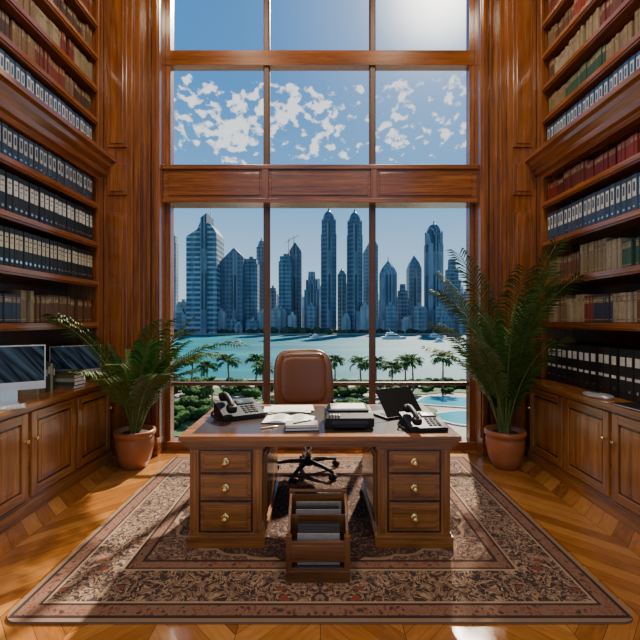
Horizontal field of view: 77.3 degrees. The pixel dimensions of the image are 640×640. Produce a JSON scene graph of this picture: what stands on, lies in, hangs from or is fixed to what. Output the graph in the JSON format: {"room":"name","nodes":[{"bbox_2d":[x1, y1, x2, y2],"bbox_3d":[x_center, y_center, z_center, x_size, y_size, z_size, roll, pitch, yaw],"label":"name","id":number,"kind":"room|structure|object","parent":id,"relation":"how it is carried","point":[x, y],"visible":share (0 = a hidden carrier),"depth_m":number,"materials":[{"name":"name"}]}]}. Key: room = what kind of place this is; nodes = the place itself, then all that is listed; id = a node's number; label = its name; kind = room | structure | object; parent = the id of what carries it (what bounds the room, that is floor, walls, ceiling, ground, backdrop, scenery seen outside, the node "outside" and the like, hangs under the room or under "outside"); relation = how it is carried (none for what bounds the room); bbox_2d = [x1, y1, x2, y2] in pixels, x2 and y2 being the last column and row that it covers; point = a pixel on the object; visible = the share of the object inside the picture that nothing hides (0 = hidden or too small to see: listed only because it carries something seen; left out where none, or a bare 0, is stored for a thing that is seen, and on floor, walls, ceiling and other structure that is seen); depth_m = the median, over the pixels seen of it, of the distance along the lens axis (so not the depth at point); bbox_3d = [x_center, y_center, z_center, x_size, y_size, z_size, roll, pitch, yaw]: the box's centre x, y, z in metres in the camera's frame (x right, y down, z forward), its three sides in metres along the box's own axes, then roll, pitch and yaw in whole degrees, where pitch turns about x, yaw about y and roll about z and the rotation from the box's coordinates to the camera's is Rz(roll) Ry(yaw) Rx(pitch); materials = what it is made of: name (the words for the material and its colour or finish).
{"room":"office","nodes":[
{"label":"office","id":0,"kind":"room"},
{"bbox_2d":[86,0,547,455],"bbox_3d":[0.000,-1.590,4.840,5.760,6.300,0.520,0,0,0],"label":"wall","id":1,"kind":"structure","parent":0,"point":[134,31],"depth_m":4.64,"materials":[{"name":"brown wood"}]},
{"bbox_2d":[162,0,477,449],"bbox_3d":[0.000,-1.415,4.855,3.730,5.950,0.250,0,0,0],"label":"window","id":2,"kind":"structure","parent":1,"relation":"in","point":[266,186],"depth_m":4.83,"materials":[{"name":"brown wood"}]},
{"bbox_2d":[0,450,639,639],"bbox_3d":[0.000,1.620,1.775,5.960,0.120,6.750,0,0,0],"label":"floor","id":3,"kind":"structure","parent":0,"point":[31,549],"depth_m":2.62,"materials":[{"name":"wood"}]},
{"bbox_2d":[0,379,111,534],"bbox_3d":[-2.577,1.113,1.590,0.602,0.895,5.780,0,0,0],"label":"base cabinet","id":4,"kind":"object","parent":3,"relation":"on","point":[49,445],"visible":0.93,"depth_m":3.43,"materials":[{"name":"brown wood"}]},
{"bbox_2d":[0,403,25,410],"bbox_3d":[-2.410,0.656,2.960,0.380,0.017,0.120,0,0,-36],"label":"keyboard","id":5,"kind":"object","parent":4,"relation":"on","point":[14,406],"visible":1,"depth_m":3.01,"materials":[{"name":"plastic"}]},
{"bbox_2d":[0,345,45,405],"bbox_3d":[-2.503,0.434,3.164,0.550,0.460,0.170,0,0,-36],"label":"desktop computer","id":6,"kind":"object","parent":4,"relation":"on","point":[22,367],"visible":0.97,"depth_m":3.21,"materials":[{"name":"metal"}]},
{"bbox_2d":[18,362,54,394],"bbox_3d":[-2.614,0.524,3.665,0.212,0.280,0.251,0,0,0],"label":"books","id":7,"kind":"object","parent":4,"relation":"on","point":[50,368],"visible":0.44,"depth_m":3.69,"materials":[{"name":"paper"}]},
{"bbox_2d":[0,0,115,377],"bbox_3d":[-2.619,-2.035,1.680,0.518,5.390,5.990,0,0,0],"label":"bookshelf","id":8,"kind":"object","parent":4,"relation":"on","point":[22,111],"visible":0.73,"depth_m":3.94,"materials":[{"name":"brown wood"}]},
{"bbox_2d":[0,48,91,279],"bbox_3d":[-2.674,-1.302,1.655,0.266,1.725,5.655,0,0,0],"label":"binders","id":9,"kind":"object","parent":8,"relation":"on","point":[19,249],"visible":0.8,"depth_m":3.66,"materials":[{"name":"black plastic"}]},
{"bbox_2d":[0,0,91,321],"bbox_3d":[-2.659,-2.154,1.655,0.222,4.348,5.658,0,0,0],"label":"hardcover books","id":10,"kind":"object","parent":8,"relation":"in","point":[15,305],"visible":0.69,"depth_m":3.77,"materials":[{"name":"leather"}]},
{"bbox_2d":[55,369,85,388],"bbox_3d":[-2.459,0.578,3.920,0.241,0.173,0.160,0,0,6],"label":"book stack","id":11,"kind":"object","parent":4,"relation":"on","point":[72,382],"visible":0.72,"depth_m":3.85,"materials":[{"name":"paper"}]},
{"bbox_2d":[49,345,100,373],"bbox_3d":[-2.563,0.466,4.203,0.473,0.396,0.146,0,0,-43],"label":"desktop computer","id":12,"kind":"object","parent":4,"relation":"on","point":[79,356],"visible":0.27,"depth_m":4.18,"materials":[{"name":"metal"}]},
{"bbox_2d":[38,313,250,469],"bbox_3d":[-1.507,0.748,3.848,1.628,1.624,1.380,0,0,10],"label":"potted palm","id":13,"kind":"object","parent":3,"relation":"on","point":[137,381],"visible":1,"depth_m":4.05,"materials":[{"name":"plant"}]},
{"bbox_2d":[7,456,632,623],"bbox_3d":[0.000,1.553,3.300,3.300,0.012,2.500,0,0,0],"label":"rug","id":14,"kind":"object","parent":3,"relation":"on","point":[137,567],"visible":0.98,"depth_m":2.45,"materials":[{"name":"fabric"}]},
{"bbox_2d":[274,349,339,483],"bbox_3d":[-0.134,0.936,4.151,0.751,1.220,0.772,0,0,-13],"label":"office chair","id":15,"kind":"object","parent":14,"relation":"on","point":[301,376],"visible":0.59,"depth_m":4.31,"materials":[{"name":"brown leather"}]},
{"bbox_2d":[286,488,349,582],"bbox_3d":[-0.012,1.329,2.507,0.382,0.434,0.306,0,0,0],"label":"magazine rack","id":16,"kind":"object","parent":14,"relation":"on","point":[317,536],"visible":1,"depth_m":2.40,"materials":[{"name":"brown wood"}]},
{"bbox_2d":[296,501,340,564],"bbox_3d":[-0.007,1.321,2.513,0.290,0.296,0.225,0,0,0],"label":"books","id":17,"kind":"object","parent":16,"relation":"on","point":[315,520],"depth_m":2.50,"materials":[{"name":"paper"}]},
{"bbox_2d":[178,404,461,547],"bbox_3d":[0.000,1.163,3.180,1.900,0.768,1.040,0,0,0],"label":"executive desk","id":18,"kind":"object","parent":14,"relation":"on","point":[234,483],"visible":0.96,"depth_m":2.71,"materials":[{"name":"brown wood"}]},
{"bbox_2d":[210,392,264,421],"bbox_3d":[-0.684,0.683,3.236,0.402,0.188,0.327,0,0,-29],"label":"desk telephone","id":19,"kind":"object","parent":18,"relation":"on","point":[227,409],"visible":1,"depth_m":3.19,"materials":[{"name":"black plastic"}]},
{"bbox_2d":[261,413,315,423],"bbox_3d":[-0.240,0.762,3.110,0.396,0.030,0.244,0,0,3],"label":"open book","id":20,"kind":"object","parent":18,"relation":"on","point":[277,418],"visible":0.9,"depth_m":3.10,"materials":[{"name":"paper"}]},
{"bbox_2d":[263,405,314,413],"bbox_3d":[-0.269,0.769,3.468,0.444,0.017,0.323,0,0,0],"label":"loose papers","id":21,"kind":"object","parent":18,"relation":"on","point":[273,409],"visible":0.99,"depth_m":3.42,"materials":[{"name":"white paper"}]},
{"bbox_2d":[285,420,318,431],"bbox_3d":[-0.131,0.751,2.860,0.241,0.053,0.130,0,0,-5],"label":"notebook","id":22,"kind":"object","parent":18,"relation":"on","point":[306,425],"visible":1,"depth_m":2.80,"materials":[{"name":"paper"}]},
{"bbox_2d":[324,403,373,428],"bbox_3d":[0.210,0.711,2.980,0.350,0.132,0.340,0,0,-1],"label":"printer","id":23,"kind":"object","parent":18,"relation":"on","point":[336,415],"visible":1,"depth_m":2.87,"materials":[{"name":"black plastic"}]},
{"bbox_2d":[372,386,421,419],"bbox_3d":[0.621,0.670,3.297,0.360,0.214,0.256,0,0,-29],"label":"laptop","id":24,"kind":"object","parent":18,"relation":"on","point":[392,400],"visible":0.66,"depth_m":3.25,"materials":[{"name":"black plastic"}]},
{"bbox_2d":[397,404,447,432],"bbox_3d":[0.719,0.700,2.890,0.330,0.155,0.268,0,0,-6],"label":"desk telephone","id":25,"kind":"object","parent":18,"relation":"on","point":[412,420],"visible":1,"depth_m":2.84,"materials":[{"name":"black plastic"}]},
{"bbox_2d":[420,236,592,469],"bbox_3d":[1.742,0.415,3.792,1.362,2.291,1.489,0,0,0],"label":"potted palm","id":26,"kind":"object","parent":3,"relation":"on","point":[505,364],"visible":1,"depth_m":3.99,"materials":[{"name":"plant"}]},
{"bbox_2d":[528,379,639,534],"bbox_3d":[2.577,1.113,1.590,0.602,0.895,5.780,0,0,0],"label":"base cabinet","id":27,"kind":"object","parent":3,"relation":"on","point":[590,445],"visible":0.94,"depth_m":3.44,"materials":[{"name":"brown wood"}]},
{"bbox_2d":[524,0,639,377],"bbox_3d":[2.619,-2.035,1.680,0.518,5.390,5.990,0,0,0],"label":"bookshelf","id":28,"kind":"object","parent":27,"relation":"on","point":[613,118],"visible":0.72,"depth_m":3.87,"materials":[{"name":"brown wood"}]},
{"bbox_2d":[547,51,639,402],"bbox_3d":[2.674,-0.749,1.662,0.266,2.813,5.640,0,0,0],"label":"binders","id":29,"kind":"object","parent":28,"relation":"in","point":[612,370],"visible":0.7,"depth_m":3.66,"materials":[{"name":"black plastic"}]},
{"bbox_2d":[548,0,639,321],"bbox_3d":[2.659,-2.154,1.653,0.222,4.348,5.662,0,0,0],"label":"hardcover books","id":30,"kind":"object","parent":28,"relation":"in","point":[607,253],"visible":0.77,"depth_m":3.75,"materials":[{"name":"paper"}]},
{"bbox_2d":[582,391,614,399],"bbox_3d":[2.385,0.642,3.440,0.127,0.042,0.260,0,0,-19],"label":"computer mouse","id":31,"kind":"object","parent":27,"relation":"on","point":[598,395],"visible":1,"depth_m":3.38,"materials":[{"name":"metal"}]},
{"bbox_2d":[612,402,639,411],"bbox_3d":[2.400,0.655,3.000,0.200,0.018,0.280,0,0,-6],"label":"notebook","id":32,"kind":"object","parent":27,"relation":"on","point":[635,406],"visible":1,"depth_m":3.05,"materials":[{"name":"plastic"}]},
{"label":"outside","id":33,"kind":"structure","parent":0,"visible":0},
{"bbox_2d":[174,335,465,378],"bbox_3d":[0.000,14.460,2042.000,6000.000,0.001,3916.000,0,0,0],"label":"sea","id":34,"kind":"structure","parent":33,"point":[346,346],"depth_m":196.08,"materials":[{"name":"liquid"}]},
{"bbox_2d":[381,328,406,338],"bbox_3d":[56.000,10.445,300.000,20.000,8.430,6.400,0,0,-6],"label":"motor yacht","id":35,"kind":"object","parent":34,"relation":"on","point":[389,335],"visible":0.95,"depth_m":297.89,"materials":[{"name":"white plastic"}]},
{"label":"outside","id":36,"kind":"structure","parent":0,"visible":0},
{"bbox_2d":[175,332,465,334],"bbox_3d":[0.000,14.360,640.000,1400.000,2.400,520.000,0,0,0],"label":"shore","id":37,"kind":"structure","parent":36,"point":[244,333],"depth_m":389.95,"materials":[{"name":"sand"}]},
{"bbox_2d":[174,234,178,311],"bbox_3d":[-167.200,-42.306,455.849,8.800,111.732,8.932,0,0,0],"label":"skyscraper","id":38,"kind":"structure","parent":37,"relation":"on","point":[176,245],"depth_m":453.79,"materials":[{"name":"glass"}]},
{"bbox_2d":[174,308,184,332],"bbox_3d":[-141.643,0.959,406.799,12.387,25.202,12.573,0,0,0],"label":"skyscraper","id":39,"kind":"structure","parent":37,"relation":"on","point":[177,315],"depth_m":400.47,"materials":[{"name":"glass"}]},
{"bbox_2d":[176,299,185,311],"bbox_3d":[-143.820,-4.175,423.000,12.240,35.471,12.424,0,0,0],"label":"skyscraper","id":40,"kind":"structure","parent":37,"relation":"on","point":[182,304],"depth_m":416.93,"materials":[{"name":"glass"}]},
{"bbox_2d":[182,314,185,329],"bbox_3d":[-133.129,2.078,405.345,10.269,22.964,10.423,0,0,0],"label":"skyscraper","id":41,"kind":"structure","parent":37,"relation":"on","point":[183,315],"depth_m":400.27,"materials":[{"name":"glass"}]},
{"bbox_2d":[186,208,223,332],"bbox_3d":[-117.887,-51.607,411.717,30.225,130.334,33.325,0,0,0],"label":"skyscraper","id":42,"kind":"structure","parent":37,"relation":"on","point":[205,245],"depth_m":397.35,"materials":[{"name":"glass"}]},
{"bbox_2d":[218,308,226,330],"bbox_3d":[-100.687,0.892,408.980,10.474,25.336,10.632,0,0,0],"label":"skyscraper","id":43,"kind":"structure","parent":37,"relation":"on","point":[222,315],"depth_m":403.81,"materials":[{"name":"glass"}]},
{"bbox_2d":[220,248,245,332],"bbox_3d":[-91.290,-30.516,423.703,23.460,88.153,24.164,0,0,0],"label":"skyscraper","id":44,"kind":"structure","parent":37,"relation":"on","point":[232,266],"depth_m":412.38,"materials":[{"name":"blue glass"}]},
{"bbox_2d":[230,316,237,330],"bbox_3d":[-87.577,4.627,407.187,6.330,17.867,6.425,0,0,0],"label":"skyscraper","id":45,"kind":"structure","parent":37,"relation":"on","point":[233,321],"depth_m":404.10,"materials":[{"name":"glass"}]},
{"bbox_2d":[234,322,242,332],"bbox_3d":[-81.584,7.662,402.515,7.634,11.796,7.749,0,0,0],"label":"skyscraper","id":46,"kind":"structure","parent":37,"relation":"on","point":[238,327],"depth_m":398.71,"materials":[{"name":"glass"}]},
{"bbox_2d":[245,256,258,331],"bbox_3d":[-73.500,-27.165,429.710,14.700,81.450,14.920,0,0,0],"label":"skyscraper","id":47,"kind":"structure","parent":37,"relation":"on","point":[251,264],"depth_m":422.46,"materials":[{"name":"glass"}]},
{"bbox_2d":[246,317,257,330],"bbox_3d":[-68.806,5.505,407.817,11.803,16.111,11.980,0,0,0],"label":"skyscraper","id":48,"kind":"structure","parent":37,"relation":"on","point":[250,324],"depth_m":402.04,"materials":[{"name":"glass"}]},
{"bbox_2d":[256,238,262,311],"bbox_3d":[-67.200,-40.518,459.427,11.200,108.155,11.424,0,0,0],"label":"skyscraper","id":49,"kind":"structure","parent":37,"relation":"on","point":[259,250],"depth_m":453.90,"materials":[{"name":"glass"}]},
{"bbox_2d":[257,309,262,328],"bbox_3d":[-58.578,1.173,412.123,11.018,24.773,11.183,0,0,0],"label":"skyscraper","id":50,"kind":"structure","parent":37,"relation":"on","point":[259,314],"depth_m":406.68,"materials":[{"name":"glass"}]},
{"bbox_2d":[270,285,276,327],"bbox_3d":[-53.350,-12.848,454.270,7.700,52.816,7.815,0,0,0],"label":"skyscraper","id":51,"kind":"structure","parent":37,"relation":"on","point":[273,293],"depth_m":450.48,"materials":[{"name":"glass"}]},
{"bbox_2d":[271,306,280,332],"bbox_3d":[-44.692,-0.535,408.800,10.384,28.190,10.540,0,0,0],"label":"skyscraper","id":52,"kind":"structure","parent":37,"relation":"on","point":[275,313],"depth_m":403.71,"materials":[{"name":"glass"}]},
{"bbox_2d":[278,306,286,328],"bbox_3d":[-40.910,-0.338,412.905,13.496,27.796,13.699,0,0,0],"label":"skyscraper","id":53,"kind":"structure","parent":37,"relation":"on","point":[283,311],"depth_m":406.28,"materials":[{"name":"glass"}]},
{"bbox_2d":[279,254,291,325],"bbox_3d":[-36.565,-28.138,423.653,13.390,83.397,13.591,0,0,0],"label":"skyscraper","id":54,"kind":"structure","parent":37,"relation":"on","point":[285,264],"depth_m":417.03,"materials":[{"name":"glass"}]},
{"bbox_2d":[288,312,296,327],"bbox_3d":[-28.135,2.742,406.016,8.461,21.636,8.588,0,0,0],"label":"skyscraper","id":55,"kind":"structure","parent":37,"relation":"on","point":[292,319],"depth_m":401.84,"materials":[{"name":"glass"}]},
{"bbox_2d":[287,242,301,326],"bbox_3d":[-28.620,-39.754,438.806,16.960,106.629,17.469,0,0,0],"label":"skyscraper","id":56,"kind":"structure","parent":37,"relation":"on","point":[295,253],"depth_m":430.58,"materials":[{"name":"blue glass"}]},
{"bbox_2d":[302,297,303,327],"bbox_3d":[-25.359,-10.176,534.781,13.881,47.472,14.089,0,0,0],"label":"skyscraper","id":57,"kind":"structure","parent":37,"relation":"on","point":[302,297],"depth_m":527.95,"materials":[{"name":"glass"}]},
{"bbox_2d":[307,302,314,327],"bbox_3d":[-9.190,-2.221,408.528,8.084,31.561,8.206,0,0,0],"label":"skyscraper","id":58,"kind":"structure","parent":37,"relation":"on","point":[310,309],"depth_m":404.50,"materials":[{"name":"glass"}]},
{"bbox_2d":[304,272,318,327],"bbox_3d":[-8.840,-18.929,428.139,15.600,64.978,15.834,0,0,0],"label":"skyscraper","id":59,"kind":"structure","parent":37,"relation":"on","point":[311,294],"depth_m":420.40,"materials":[{"name":"glass"}]},
{"bbox_2d":[174,326,454,334],"bbox_3d":[14.729,10.805,396.691,434.294,9.182,20.718,0,0,0],"label":"shoreline trees","id":60,"kind":"object","parent":37,"relation":"on","point":[286,330],"visible":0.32,"depth_m":397.45,"materials":[{"name":"plant"}]},
{"bbox_2d":[315,279,320,327],"bbox_3d":[-3.520,-20.815,536.457,15.343,68.750,15.573,0,0,0],"label":"skyscraper","id":61,"kind":"structure","parent":37,"relation":"on","point":[319,286],"depth_m":528.85,"materials":[{"name":"glass"}]},
{"bbox_2d":[321,208,336,329],"bbox_3d":[9.000,-51.415,414.336,16.000,129.950,16.320,0,0,0],"label":"skyscraper","id":62,"kind":"structure","parent":37,"relation":"on","point":[328,235],"depth_m":407.57,"materials":[{"name":"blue glass"}]},
{"bbox_2d":[337,268,345,329],"bbox_3d":[24.750,-22.678,452.197,9.900,72.476,10.098,0,0,0],"label":"skyscraper","id":63,"kind":"structure","parent":37,"relation":"on","point":[341,284],"depth_m":448.29,"materials":[{"name":"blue glass"}]},
{"bbox_2d":[342,314,350,329],"bbox_3d":[26.500,3.531,405.418,8.592,20.059,8.721,0,0,0],"label":"skyscraper","id":64,"kind":"structure","parent":37,"relation":"on","point":[346,322],"depth_m":401.15,"materials":[{"name":"glass"}]},
{"bbox_2d":[347,209,362,329],"bbox_3d":[36.000,-50.900,415.659,16.000,128.920,16.320,0,0,0],"label":"skyscraper","id":65,"kind":"structure","parent":37,"relation":"on","point":[354,225],"depth_m":408.87,"materials":[{"name":"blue glass"}]},
{"bbox_2d":[356,311,359,330],"bbox_3d":[43.129,0.868,409.552,12.521,25.385,12.709,0,0,0],"label":"skyscraper","id":66,"kind":"structure","parent":37,"relation":"on","point":[358,312],"depth_m":403.41,"materials":[{"name":"glass"}]},
{"bbox_2d":[360,303,368,330],"bbox_3d":[45.278,-1.963,405.396,9.384,31.046,9.525,0,0,0],"label":"skyscraper","id":67,"kind":"structure","parent":37,"relation":"on","point":[364,310],"depth_m":400.76,"materials":[{"name":"glass"}]},
{"bbox_2d":[363,243,377,317],"bbox_3d":[57.200,-40.239,454.483,15.400,107.599,15.862,0,0,0],"label":"skyscraper","id":68,"kind":"structure","parent":37,"relation":"on","point":[366,251],"depth_m":446.97,"materials":[{"name":"glass"}]},
{"bbox_2d":[379,320,384,329],"bbox_3d":[67.212,5.403,412.196,11.899,16.315,12.077,0,0,0],"label":"skyscraper","id":69,"kind":"structure","parent":37,"relation":"on","point":[381,322],"depth_m":406.38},
{"bbox_2d":[379,260,396,320],"bbox_3d":[70.890,-26.713,416.686,17.340,80.545,17.600,0,0,0],"label":"skyscraper","id":70,"kind":"structure","parent":37,"relation":"on","point":[388,274],"depth_m":410.07,"materials":[{"name":"glass"}]},
{"bbox_2d":[385,302,395,332],"bbox_3d":[71.600,-2.443,409.127,10.404,32.006,10.560,0,0,0],"label":"skyscraper","id":71,"kind":"structure","parent":37,"relation":"on","point":[390,310],"depth_m":404.00,"materials":[{"name":"glass"}]},
{"bbox_2d":[397,284,408,321],"bbox_3d":[89.775,-12.687,434.804,11.550,52.494,11.723,0,0,0],"label":"skyscraper","id":72,"kind":"structure","parent":37,"relation":"on","point":[402,294],"depth_m":429.12,"materials":[{"name":"glass"}]},
{"bbox_2d":[399,317,412,332],"bbox_3d":[87.768,5.105,408.773,11.222,16.910,11.391,0,0,0],"label":"skyscraper","id":73,"kind":"structure","parent":37,"relation":"on","point":[405,323],"depth_m":403.22,"materials":[{"name":"glass"}]},
{"bbox_2d":[406,256,421,314],"bbox_3d":[105.300,-29.373,448.621,14.040,85.866,14.251,0,0,0],"label":"skyscraper","id":74,"kind":"structure","parent":37,"relation":"on","point":[414,270],"depth_m":441.66,"materials":[{"name":"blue glass"}]},
{"bbox_2d":[411,303,426,330],"bbox_3d":[100.550,-1.666,406.572,12.961,30.452,13.155,0,0,0],"label":"skyscraper","id":75,"kind":"structure","parent":37,"relation":"on","point":[419,313],"depth_m":400.18,"materials":[{"name":"glass"}]},
{"bbox_2d":[424,221,443,329],"bbox_3d":[119.340,-45.225,419.600,18.360,117.569,18.727,0,0,0],"label":"skyscraper","id":76,"kind":"structure","parent":37,"relation":"on","point":[433,247],"depth_m":412.27,"materials":[{"name":"glass"}]},
{"bbox_2d":[435,304,444,325],"bbox_3d":[122.235,-1.651,411.441,9.173,30.422,9.311,0,0,0],"label":"skyscraper","id":77,"kind":"structure","parent":37,"relation":"on","point":[438,310],"depth_m":406.87,"materials":[{"name":"glass"}]},
{"bbox_2d":[439,314,446,329],"bbox_3d":[124.455,3.846,407.707,7.690,19.429,7.806,0,0,0],"label":"skyscraper","id":78,"kind":"structure","parent":37,"relation":"on","point":[441,319],"depth_m":403.90,"materials":[{"name":"glass"}]},
{"bbox_2d":[444,259,459,317],"bbox_3d":[142.570,-25.974,432.651,13.780,79.068,13.987,0,0,0],"label":"skyscraper","id":79,"kind":"structure","parent":37,"relation":"on","point":[450,275],"depth_m":425.88,"materials":[{"name":"glass"}]},
{"bbox_2d":[457,312,465,332],"bbox_3d":[143.847,2.873,404.151,8.249,21.374,8.373,0,0,0],"label":"skyscraper","id":80,"kind":"structure","parent":37,"relation":"on","point":[459,330],"depth_m":400.08,"materials":[{"name":"glass"}]},
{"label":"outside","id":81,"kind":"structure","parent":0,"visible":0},
{"bbox_2d":[174,379,465,436],"bbox_3d":[0.000,14.610,53.000,300.000,3.900,66.000,0,0,0],"label":"garden","id":82,"kind":"object","parent":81,"point":[450,407],"visible":0.16,"depth_m":66.55,"materials":[{"name":"green plant"}]},
{"bbox_2d":[174,415,184,428],"bbox_3d":[-18.373,12.884,50.074,2.753,1.349,4.010,0,0,-16],"label":"shrub","id":83,"kind":"object","parent":82,"relation":"on","point":[178,419],"visible":0.48,"depth_m":50.33,"materials":[{"name":"plant"}]},
{"bbox_2d":[174,406,184,415],"bbox_3d":[-20.450,12.829,55.129,3.017,1.478,4.395,0,0,19],"label":"shrub","id":84,"kind":"object","parent":82,"relation":"on","point":[176,409],"visible":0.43,"depth_m":55.26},
{"bbox_2d":[176,410,200,420],"bbox_3d":[-17.468,12.870,53.914,4.112,1.383,2.823,0,0,-37],"label":"shrub","id":85,"kind":"object","parent":82,"relation":"on","point":[186,414],"visible":0.63,"depth_m":53.41,"materials":[{"name":"plant"}]},
{"bbox_2d":[178,395,198,407],"bbox_3d":[-20.751,12.791,62.560,3.200,1.568,4.662,0,0,-10],"label":"shrub","id":86,"kind":"object","parent":82,"relation":"on","point":[183,402],"visible":0.61,"depth_m":61.07,"materials":[{"name":"plant"}]},
{"bbox_2d":[177,376,200,381],"bbox_3d":[-26.664,12.695,82.277,3.660,1.793,5.331,0,0,17],"label":"shrub","id":87,"kind":"object","parent":82,"relation":"on","point":[195,377],"visible":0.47,"depth_m":80.83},
{"bbox_2d":[182,355,204,381],"bbox_3d":[-24.312,9.918,76.030,4.543,7.068,4.695,0,0,-33],"label":"palm tree","id":88,"kind":"object","parent":82,"relation":"on","point":[191,364],"visible":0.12,"depth_m":75.85,"materials":[{"name":"green plant"}]},
{"bbox_2d":[185,406,209,416],"bbox_3d":[-16.818,12.793,55.265,4.648,1.563,3.191,0,0,12],"label":"shrub","id":89,"kind":"object","parent":82,"relation":"on","point":[201,412],"visible":0.65,"depth_m":54.32,"materials":[{"name":"plant"}]},
{"bbox_2d":[185,386,213,395],"bbox_3d":[-21.069,12.695,70.332,3.658,1.792,5.328,0,0,44],"label":"shrub","id":90,"kind":"object","parent":82,"relation":"on","point":[190,391],"visible":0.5,"depth_m":69.32,"materials":[{"name":"plant"}]},
{"bbox_2d":[187,398,214,407],"bbox_3d":[-18.493,12.794,61.353,4.640,1.561,3.185,0,0,2],"label":"shrub","id":91,"kind":"object","parent":82,"relation":"on","point":[192,402],"visible":0.81,"depth_m":60.73,"materials":[{"name":"plant"}]},
{"bbox_2d":[195,360,218,395],"bbox_3d":[-20.006,10.340,70.828,4.225,6.361,4.089,0,0,-22],"label":"palm tree","id":92,"kind":"object","parent":82,"relation":"on","point":[204,363],"visible":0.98,"depth_m":70.07,"materials":[{"name":"green plant"}]},
{"bbox_2d":[200,376,224,407],"bbox_3d":[-15.063,10.693,55.861,3.756,5.654,3.634,0,0,0],"label":"palm tree","id":93,"kind":"object","parent":82,"relation":"on","point":[212,379],"visible":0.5,"depth_m":55.55,"materials":[{"name":"green plant"}]},
{"bbox_2d":[215,354,241,393],"bbox_3d":[-16.661,9.812,72.882,4.929,7.421,4.771,0,0,29],"label":"palm tree","id":94,"kind":"object","parent":82,"relation":"on","point":[229,361],"visible":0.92,"depth_m":72.41,"materials":[{"name":"green plant"}]},
{"bbox_2d":[222,386,235,392],"bbox_3d":[-16.798,12.877,74.204,2.786,1.365,4.059,0,0,-10],"label":"shrub","id":95,"kind":"object","parent":82,"relation":"on","point":[231,389],"visible":0.88,"depth_m":72.62,"materials":[{"name":"plant"}]},
{"bbox_2d":[240,386,260,396],"bbox_3d":[-12.481,12.721,70.360,3.535,1.732,5.150,0,0,-27],"label":"shrub","id":96,"kind":"object","parent":82,"relation":"on","point":[248,391],"visible":1,"depth_m":68.53,"materials":[{"name":"plant"}]},
{"bbox_2d":[244,354,262,387],"bbox_3d":[-12.423,9.988,77.928,5.065,7.068,4.855,0,0,-33],"label":"palm tree","id":97,"kind":"object","parent":82,"relation":"on","point":[259,358],"visible":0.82,"depth_m":77.14,"materials":[{"name":"green plant"}]},
{"bbox_2d":[250,361,273,397],"bbox_3d":[-9.856,10.340,69.162,4.225,6.361,4.089,0,0,-43],"label":"palm tree","id":98,"kind":"object","parent":82,"relation":"on","point":[259,371],"visible":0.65,"depth_m":68.79,"materials":[{"name":"green plant"}]},
{"bbox_2d":[328,355,345,381],"bbox_3d":[2.991,10.164,78.900,4.812,6.714,4.612,0,0,19],"label":"palm tree","id":99,"kind":"object","parent":82,"relation":"on","point":[334,357],"visible":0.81,"depth_m":78.33,"materials":[{"name":"green plant"}]},
{"bbox_2d":[333,388,348,396],"bbox_3d":[3.183,12.803,70.602,4.580,1.540,3.144,0,0,-14],"label":"shrub","id":100,"kind":"object","parent":82,"relation":"on","point":[342,391],"visible":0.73,"depth_m":69.62,"materials":[{"name":"plant"}]},
{"bbox_2d":[342,396,368,402],"bbox_3d":[5.875,12.709,61.071,5.232,1.760,3.592,0,0,-37],"label":"shrub","id":101,"kind":"object","parent":82,"relation":"on","point":[347,400],"visible":0.36,"depth_m":60.62,"materials":[{"name":"plant"}]},
{"bbox_2d":[344,386,368,395],"bbox_3d":[6.234,12.710,71.319,5.224,1.757,3.586,0,0,-41],"label":"shrub","id":102,"kind":"object","parent":82,"relation":"on","point":[363,390],"visible":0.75,"depth_m":70.55,"materials":[{"name":"plant"}]},
{"bbox_2d":[348,356,368,394],"bbox_3d":[7.314,9.988,72.040,4.544,7.068,4.695,0,0,-12],"label":"palm tree","id":103,"kind":"object","parent":82,"relation":"on","point":[365,364],"visible":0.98,"depth_m":71.33,"materials":[{"name":"green plant"}]},
{"bbox_2d":[367,356,386,388],"bbox_3d":[10.560,10.164,75.171,4.460,6.714,4.316,0,0,-5],"label":"palm tree","id":104,"kind":"object","parent":82,"relation":"on","point":[378,364],"visible":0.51,"depth_m":74.93,"materials":[{"name":"green plant"}]},
{"bbox_2d":[379,361,404,387],"bbox_3d":[12.574,10.340,69.830,4.225,6.361,4.089,0,0,-16],"label":"palm tree","id":105,"kind":"object","parent":82,"relation":"on","point":[397,367],"visible":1,"depth_m":69.07,"materials":[{"name":"green plant"}]},
{"bbox_2d":[393,355,419,386],"bbox_3d":[15.523,9.988,72.689,4.695,7.068,4.543,0,0,-18],"label":"palm tree","id":106,"kind":"object","parent":82,"relation":"on","point":[407,359],"visible":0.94,"depth_m":72.26,"materials":[{"name":"green plant"}]},
{"bbox_2d":[403,354,424,389],"bbox_3d":[17.914,9.988,76.939,4.855,7.068,5.065,0,0,-21],"label":"palm tree","id":107,"kind":"object","parent":82,"relation":"on","point":[419,359],"visible":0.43,"depth_m":76.78,"materials":[{"name":"green plant"}]},
{"bbox_2d":[420,386,434,390],"bbox_3d":[20.509,13.004,76.117,3.178,1.069,2.181,0,0,-35],"label":"shrub","id":108,"kind":"object","parent":82,"relation":"on","point":[424,388],"visible":0.96,"depth_m":75.56,"materials":[{"name":"plant"}]},
{"bbox_2d":[430,350,456,387],"bbox_3d":[23.117,9.636,75.174,5.164,7.774,4.997,0,0,10],"label":"palm tree","id":109,"kind":"object","parent":82,"relation":"on","point":[441,358],"visible":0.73,"depth_m":74.84,"materials":[{"name":"green plant"}]},
{"bbox_2d":[432,377,454,381],"bbox_3d":[25.326,12.704,82.443,5.269,1.772,3.617,0,0,-33],"label":"shrub","id":110,"kind":"object","parent":82,"relation":"on","point":[446,379],"visible":0.54,"depth_m":81.67,"materials":[{"name":"plant"}]},
{"bbox_2d":[440,387,454,392],"bbox_3d":[23.587,13.038,74.163,2.939,0.988,2.018,0,0,-33],"label":"shrub","id":111,"kind":"object","parent":82,"relation":"on","point":[448,389],"visible":1,"depth_m":73.71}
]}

